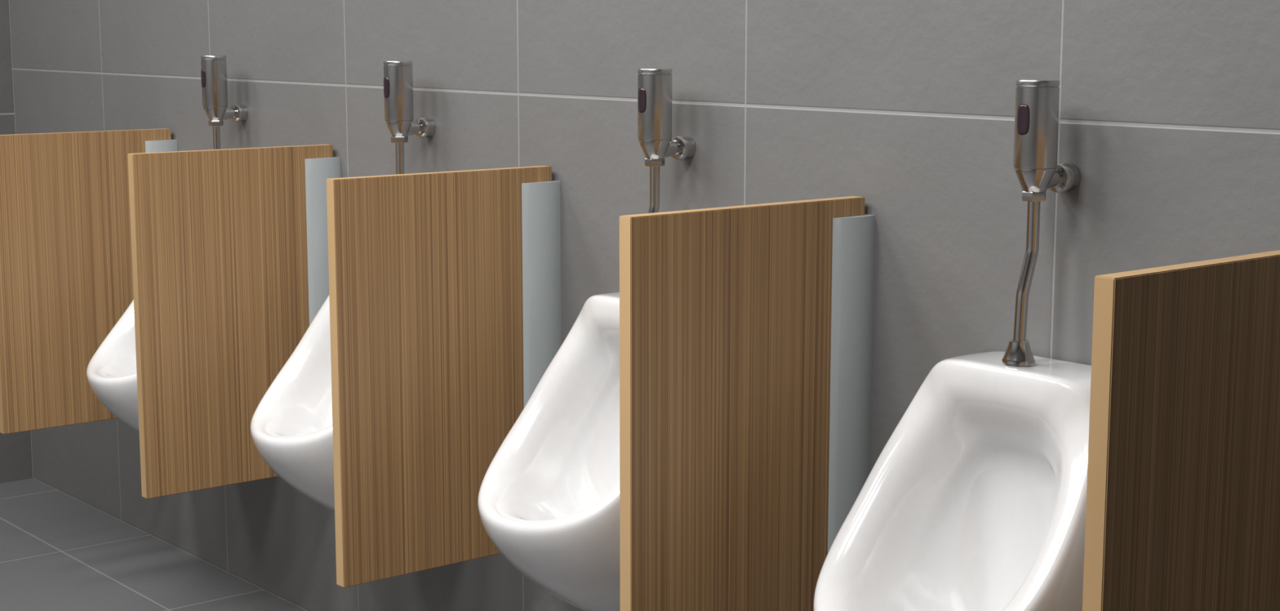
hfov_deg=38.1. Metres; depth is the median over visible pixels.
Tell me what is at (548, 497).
urinal
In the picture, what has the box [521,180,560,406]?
channel
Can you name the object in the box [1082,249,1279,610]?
panel
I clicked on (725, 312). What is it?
panel
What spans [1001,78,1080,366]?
valve
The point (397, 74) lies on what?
valve
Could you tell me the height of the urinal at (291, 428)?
0.581 m
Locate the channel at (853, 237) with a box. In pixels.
[827,213,875,551]
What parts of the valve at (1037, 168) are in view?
supply arm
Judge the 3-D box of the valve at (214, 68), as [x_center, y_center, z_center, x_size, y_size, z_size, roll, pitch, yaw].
[-0.930,-0.369,4.121,0.112,0.371,0.055,-7,11,-39]
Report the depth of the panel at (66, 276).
4.29 m
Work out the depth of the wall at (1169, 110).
2.89 m
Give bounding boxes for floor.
[0,477,306,610]
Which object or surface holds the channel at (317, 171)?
attached to the wall at (1169, 110)
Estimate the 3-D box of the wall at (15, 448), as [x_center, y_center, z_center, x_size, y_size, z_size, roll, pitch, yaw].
[-3.096,-0.678,4.115,3.400,2.700,0.100,-7,11,-39]
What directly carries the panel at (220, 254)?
attached to the channel at (317, 171)
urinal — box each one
[86,298,139,431]
[250,295,334,511]
[477,292,620,610]
[813,351,1091,610]
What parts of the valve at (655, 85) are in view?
supply arm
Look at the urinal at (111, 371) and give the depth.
4.06 m
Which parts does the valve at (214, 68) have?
supply arm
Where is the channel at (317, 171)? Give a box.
[304,156,340,324]
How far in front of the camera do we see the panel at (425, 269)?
3.14 m
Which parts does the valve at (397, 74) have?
supply arm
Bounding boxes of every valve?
[200,55,248,149]
[383,60,435,174]
[637,67,695,213]
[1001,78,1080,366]
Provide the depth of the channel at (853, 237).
2.69 m
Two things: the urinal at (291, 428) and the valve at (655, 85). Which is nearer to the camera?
the valve at (655, 85)
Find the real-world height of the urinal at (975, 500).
0.581 m
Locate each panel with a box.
[0,128,171,434]
[127,144,333,498]
[326,165,551,586]
[619,195,864,610]
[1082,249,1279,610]
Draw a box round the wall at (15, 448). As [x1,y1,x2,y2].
[0,0,33,483]
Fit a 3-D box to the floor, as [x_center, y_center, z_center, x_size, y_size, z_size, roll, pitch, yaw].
[-0.918,1.103,1.721,3.600,0.100,6.937,-7,11,-39]
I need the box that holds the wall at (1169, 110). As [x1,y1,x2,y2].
[8,0,1279,610]

